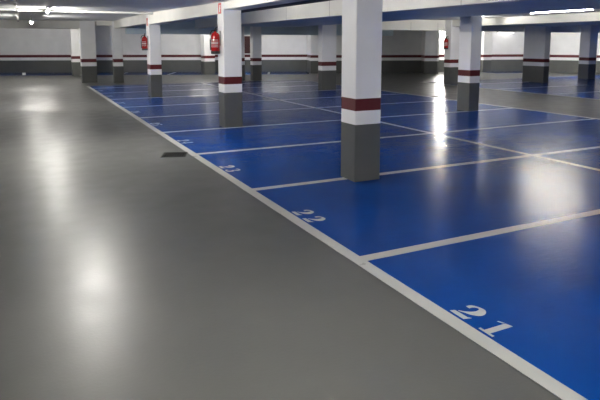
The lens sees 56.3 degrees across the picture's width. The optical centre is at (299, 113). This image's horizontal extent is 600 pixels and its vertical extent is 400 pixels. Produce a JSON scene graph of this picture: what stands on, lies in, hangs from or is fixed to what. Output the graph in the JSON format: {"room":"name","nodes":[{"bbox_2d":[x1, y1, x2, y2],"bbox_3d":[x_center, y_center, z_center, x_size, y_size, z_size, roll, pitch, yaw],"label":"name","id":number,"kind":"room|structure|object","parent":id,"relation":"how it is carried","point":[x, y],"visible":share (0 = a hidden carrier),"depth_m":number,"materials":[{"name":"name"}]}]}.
{"room":"parking garage","nodes":[
{"label":"parking garage","id":0,"kind":"room"},
{"bbox_2d":[0,11,140,21],"bbox_3d":[-10.197,-3.508,18.314,8.600,0.610,8.000,-4,8,-26],"label":"ceiling","id":1,"kind":"structure","parent":0,"point":[4,15],"depth_m":18.79,"materials":[{"name":"paint"}]},
{"bbox_2d":[14,1,18,21],"bbox_3d":[-8.217,-2.890,16.286,0.050,0.130,12.500,-4,8,-26],"label":"conduit","id":2,"kind":"object","parent":1,"relation":"attached to","point":[15,3],"visible":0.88,"depth_m":14.90,"materials":[{"name":"metal"}]},
{"bbox_2d":[0,20,79,28],"bbox_3d":[-11.773,-3.412,21.257,6.350,0.315,0.390,-4,8,-26],"label":"ceiling beam","id":3,"kind":"structure","parent":1,"relation":"attached to","point":[37,24],"depth_m":21.89,"materials":[{"name":"beige paint"}]},
{"bbox_2d":[96,21,111,25],"bbox_3d":[-7.880,-3.632,22.504,0.590,0.190,0.270,-4,8,-26],"label":"ceiling beam","id":4,"kind":"structure","parent":1,"relation":"attached to","point":[98,23],"depth_m":22.38,"materials":[{"name":"beige paint"}]},
{"bbox_2d":[0,0,229,11],"bbox_3d":[-3.287,-1.698,4.445,8.600,0.740,23.200,-4,8,-26],"label":"ceiling","id":5,"kind":"structure","parent":0,"point":[85,5],"depth_m":11.88,"materials":[{"name":"paint"}]},
{"bbox_2d":[0,9,152,14],"bbox_3d":[-7.408,-2.625,14.193,7.280,0.073,0.070,-4,8,-26],"label":"ceiling pipe","id":6,"kind":"object","parent":5,"relation":"attached to","point":[19,10],"visible":0.88,"depth_m":14.89,"materials":[{"name":"metal"}]},
{"bbox_2d":[0,26,306,72],"bbox_3d":[-9.621,-3.789,30.921,20.083,3.000,0.250,-1,7,-4],"label":"wall","id":7,"kind":"structure","parent":0,"point":[22,50],"depth_m":30.83,"materials":[{"name":"white paint"}]},
{"bbox_2d":[244,36,249,52],"bbox_3d":[-3.027,-3.842,31.224,0.500,0.950,0.175,-1,7,-4],"label":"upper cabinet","id":8,"kind":"object","parent":7,"relation":"attached to","point":[246,38],"visible":0.62,"depth_m":31.16,"materials":[{"name":"red metal"}]},
{"bbox_2d":[0,71,599,399],"bbox_3d":[2.921,-1.001,21.563,34.700,0.204,48.000,-4,8,-26],"label":"floor","id":9,"kind":"structure","parent":0,"point":[245,265],"depth_m":4.60,"materials":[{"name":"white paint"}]},
{"bbox_2d":[69,29,80,75],"bbox_3d":[-11.106,-3.341,27.960,0.610,2.850,0.670,-4,8,-26],"label":"column","id":10,"kind":"structure","parent":9,"relation":"on","point":[74,33],"depth_m":27.66,"materials":[{"name":"white paint"}]},
{"bbox_2d":[79,21,96,82],"bbox_3d":[-8.677,-2.528,22.937,0.580,2.490,0.440,-4,8,-26],"label":"column","id":11,"kind":"structure","parent":9,"relation":"on","point":[87,39],"depth_m":22.74,"materials":[{"name":"white paint"}]},
{"bbox_2d":[111,21,123,82],"bbox_3d":[-7.441,-2.515,22.840,0.370,2.490,0.310,-4,8,-26],"label":"column","id":12,"kind":"structure","parent":9,"relation":"on","point":[117,48],"depth_m":22.72,"materials":[{"name":"white paint"}]},
{"bbox_2d":[146,14,161,96],"bbox_3d":[-4.386,-1.825,16.832,0.330,2.620,0.460,-4,8,-26],"label":"column","id":13,"kind":"structure","parent":9,"relation":"on","point":[154,67],"depth_m":16.67,"materials":[{"name":"white paint"}]},
{"bbox_2d":[141,33,147,49],"bbox_3d":[-4.619,-2.136,16.645,0.178,0.504,0.190,2,7,14],"label":"fire extinguisher","id":14,"kind":"object","parent":13,"relation":"attached to","point":[144,44],"visible":1,"depth_m":16.60,"materials":[{"name":"red metal"}]},
{"bbox_2d":[160,152,187,157],"bbox_3d":[-1.813,0.591,8.097,0.350,0.006,0.360,-1,7,-6],"label":"drain grate","id":15,"kind":"object","parent":9,"relation":"on","point":[165,154],"visible":1,"depth_m":8.09,"materials":[{"name":"metal"}]},
{"bbox_2d":[200,34,214,74],"bbox_3d":[-4.766,-3.464,28.938,0.570,2.850,0.620,-4,8,-26],"label":"column","id":16,"kind":"structure","parent":9,"relation":"on","point":[207,59],"depth_m":28.73,"materials":[{"name":"white paint"}]},
{"bbox_2d":[217,2,242,127],"bbox_3d":[-1.341,-1.057,10.727,0.360,2.620,0.350,-4,8,-26],"label":"column","id":17,"kind":"structure","parent":9,"relation":"on","point":[229,21],"depth_m":10.61,"materials":[{"name":"white paint"}]},
{"bbox_2d":[210,27,220,53],"bbox_3d":[-1.594,-1.379,10.546,0.178,0.504,0.190,2,7,14],"label":"fire extinguisher","id":18,"kind":"object","parent":17,"relation":"attached to","point":[215,40],"visible":1,"depth_m":10.50,"materials":[{"name":"red metal"}]},
{"bbox_2d":[218,2,221,14],"bbox_3d":[-1.509,-1.980,10.533,0.010,0.220,0.200,-4,8,-26],"label":"sign","id":19,"kind":"object","parent":17,"relation":"attached to","point":[219,3],"visible":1,"depth_m":10.51,"materials":[{"name":"plastic"}]},
{"bbox_2d":[241,26,244,80],"bbox_3d":[-2.630,-2.672,24.087,0.450,2.490,0.220,-4,8,-26],"label":"column","id":20,"kind":"structure","parent":9,"relation":"on","point":[242,27],"depth_m":24.09,"materials":[{"name":"white paint"}]},
{"bbox_2d":[250,26,261,80],"bbox_3d":[-1.905,-2.683,24.176,0.410,2.490,0.300,-4,8,-26],"label":"column","id":21,"kind":"structure","parent":9,"relation":"on","point":[255,32],"depth_m":24.07,"materials":[{"name":"white paint"}]},
{"bbox_2d":[318,24,336,89],"bbox_3d":[0.941,-2.009,19.332,0.560,2.360,0.290,-4,8,-26],"label":"column","id":22,"kind":"structure","parent":9,"relation":"on","point":[326,34],"depth_m":19.21,"materials":[{"name":"white paint"}]},
{"bbox_2d":[341,0,382,181],"bbox_3d":[0.718,-0.533,6.558,0.350,2.620,0.330,-4,8,-26],"label":"column","id":23,"kind":"structure","parent":9,"relation":"on","point":[361,19],"depth_m":6.46,"materials":[{"name":"white paint"}]},
{"bbox_2d":[443,20,459,83],"bbox_3d":[5.974,-2.415,22.040,0.450,2.490,0.360,-4,8,-26],"label":"column","id":24,"kind":"structure","parent":9,"relation":"on","point":[451,55],"depth_m":21.90,"materials":[{"name":"white paint"}]},
{"bbox_2d":[444,36,448,48],"bbox_3d":[5.692,-2.766,21.812,0.178,0.504,0.190,2,7,14],"label":"fire extinguisher","id":25,"kind":"object","parent":24,"relation":"attached to","point":[446,41],"visible":1,"depth_m":21.77,"materials":[{"name":"red metal"}]},
{"bbox_2d":[457,16,481,110],"bbox_3d":[4.038,-1.322,13.350,0.320,2.490,0.410,-4,8,-26],"label":"column","id":26,"kind":"structure","parent":9,"relation":"on","point":[470,33],"depth_m":13.23,"materials":[{"name":"white paint"}]},
{"bbox_2d":[480,31,492,71],"bbox_3d":[10.372,-3.562,31.162,0.620,2.490,0.190,-4,8,-26],"label":"column","id":27,"kind":"structure","parent":9,"relation":"on","point":[486,43],"depth_m":31.08,"materials":[{"name":"white paint"}]},
{"bbox_2d":[522,26,550,82],"bbox_3d":[9.778,-2.557,23.169,0.320,2.490,1.070,-4,8,-26],"label":"column","id":28,"kind":"structure","parent":9,"relation":"on","point":[536,55],"depth_m":22.97,"materials":[{"name":"white paint"}]},
{"bbox_2d":[578,25,598,78],"bbox_3d":[12.959,-2.813,25.204,0.500,2.490,0.510,-4,8,-26],"label":"column","id":29,"kind":"structure","parent":9,"relation":"on","point":[586,69],"depth_m":25.03,"materials":[{"name":"white paint"}]},
{"bbox_2d":[307,35,315,72],"bbox_3d":[0.610,-3.757,30.667,0.250,3.000,1.874,-1,7,-5],"label":"wall","id":30,"kind":"structure","parent":0,"point":[313,37],"depth_m":29.89,"materials":[{"name":"white paint"}]},
{"bbox_2d":[310,30,421,72],"bbox_3d":[3.574,-3.701,30.225,6.078,3.000,0.250,-1,7,-7],"label":"wall","id":31,"kind":"structure","parent":0,"point":[401,52],"depth_m":30.35,"materials":[{"name":"white paint"}]},
{"bbox_2d":[421,31,427,73],"bbox_3d":[6.619,-3.649,29.811,0.120,3.000,1.331,0,7,4],"label":"wall","id":32,"kind":"structure","parent":0,"point":[423,32],"depth_m":29.67,"materials":[{"name":"white paint"}]},
{"bbox_2d":[423,31,436,73],"bbox_3d":[6.880,-3.582,29.276,0.729,3.000,0.250,0,7,1],"label":"wall","id":33,"kind":"structure","parent":0,"point":[432,35],"depth_m":29.21,"materials":[{"name":"white paint"}]},
{"bbox_2d":[436,31,439,73],"bbox_3d":[6.970,-3.675,30.014,0.120,3.000,1.824,-2,7,-14],"label":"wall","id":34,"kind":"structure","parent":0,"point":[438,32],"depth_m":29.20,"materials":[{"name":"white paint"}]},
{"bbox_2d":[438,31,523,71],"bbox_3d":[9.832,-3.879,31.636,6.210,3.000,0.250,-1,7,-11],"label":"wall","id":35,"kind":"structure","parent":0,"point":[507,48],"depth_m":31.92,"materials":[{"name":"white paint"}]},
{"bbox_2d":[418,9,599,19],"bbox_3d":[13.209,-3.337,16.949,20.050,0.610,31.200,-4,8,-26],"label":"ceiling","id":36,"kind":"structure","parent":0,"point":[595,10],"depth_m":17.48,"materials":[{"name":"paint"}]},
{"bbox_2d":[125,20,392,35],"bbox_3d":[-1.182,-3.957,24.966,12.740,0.880,0.350,-4,8,-26],"label":"ceiling beam","id":37,"kind":"structure","parent":36,"relation":"attached to","point":[185,27],"depth_m":23.61,"materials":[{"name":"paint"}]},
{"bbox_2d":[382,20,599,32],"bbox_3d":[9.112,-3.692,23.841,15.300,0.406,0.332,-4,8,-26],"label":"ceiling beam","id":38,"kind":"structure","parent":36,"relation":"attached to","point":[404,25],"depth_m":21.82,"materials":[{"name":"beige paint"}]},
{"bbox_2d":[452,12,599,26],"bbox_3d":[10.905,-2.268,11.918,0.320,0.255,22.050,-4,8,-26],"label":"ceiling beam","id":39,"kind":"structure","parent":36,"relation":"attached to","point":[594,16],"depth_m":17.97,"materials":[{"name":"beige paint"}]},
{"bbox_2d":[504,21,599,25],"bbox_3d":[12.759,-2.256,11.802,2.900,0.250,20.200,-4,8,-26],"label":"ceiling beam","id":40,"kind":"structure","parent":36,"relation":"attached to","point":[572,23],"depth_m":19.28,"materials":[{"name":"paint"}]},
{"bbox_2d":[530,9,594,13],"bbox_3d":[6.671,-2.652,14.342,0.080,0.098,1.900,-4,8,-26],"label":"lamp","id":41,"kind":"object","parent":36,"relation":"attached to","point":[586,9],"visible":0.3,"depth_m":14.27,"materials":[{"name":"white plastic"}]},
{"bbox_2d":[549,32,599,73],"bbox_3d":[15.960,-3.621,29.587,5.367,3.000,0.250,5,9,37],"label":"wall","id":42,"kind":"structure","parent":0,"point":[564,47],"depth_m":30.57,"materials":[{"name":"white paint"}]},
{"bbox_3d":[0.673,-2.475,9.579,3.100,0.480,29.000,-4,8,-26],"label":"ceiling","id":43,"kind":"structure","parent":0,"visible":0},
{"bbox_2d":[114,14,145,28],"bbox_3d":[-5.903,-3.295,19.742,0.330,0.430,6.390,-4,8,-26],"label":"ceiling beam","id":44,"kind":"structure","parent":43,"relation":"attached to","point":[139,20],"depth_m":19.15,"materials":[{"name":"beige paint"}]},
{"bbox_2d":[149,3,216,24],"bbox_3d":[-2.845,-2.505,13.624,0.350,0.470,6.460,-4,8,-26],"label":"ceiling beam","id":45,"kind":"structure","parent":43,"relation":"attached to","point":[205,11],"depth_m":13.01,"materials":[{"name":"beige paint"}]},
{"bbox_2d":[224,0,305,9],"bbox_3d":[-0.298,-1.894,8.505,0.350,0.405,4.340,-4,8,-26],"label":"ceiling beam","id":46,"kind":"structure","parent":43,"relation":"attached to","point":[232,4],"depth_m":9.32,"materials":[{"name":"beige paint"}]},
{"bbox_2d":[241,0,330,12],"bbox_3d":[0.916,-1.692,6.876,0.368,0.398,21.800,-4,8,-26],"label":"cable tray","id":47,"kind":"object","parent":43,"relation":"attached to","point":[306,1],"visible":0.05,"depth_m":9.31,"materials":[{"name":"black paint"}]},
{"bbox_3d":[4.202,-2.341,9.554,2.710,0.740,25.800,-4,8,-26],"label":"ceiling","id":48,"kind":"structure","parent":0,"visible":0},
{"bbox_2d":[241,0,599,26],"bbox_3d":[3.980,-1.961,10.054,2.710,0.138,24.800,-4,8,-26],"label":"ceiling beam","id":49,"kind":"structure","parent":48,"relation":"attached to","point":[533,6],"depth_m":11.06,"materials":[{"name":"paint"}]},
{"bbox_3d":[-2.037,-3.744,18.749,0.240,0.250,48.000,-4,8,-26],"label":"ceiling","id":50,"kind":"structure","parent":0,"visible":0},
{"bbox_2d":[195,0,532,27],"bbox_3d":[0.487,-2.669,13.734,0.242,0.633,34.600,-4,8,-26],"label":"ceiling beam","id":51,"kind":"structure","parent":50,"relation":"attached to","point":[333,8],"depth_m":13.42,"materials":[{"name":"beige paint"}]}
]}

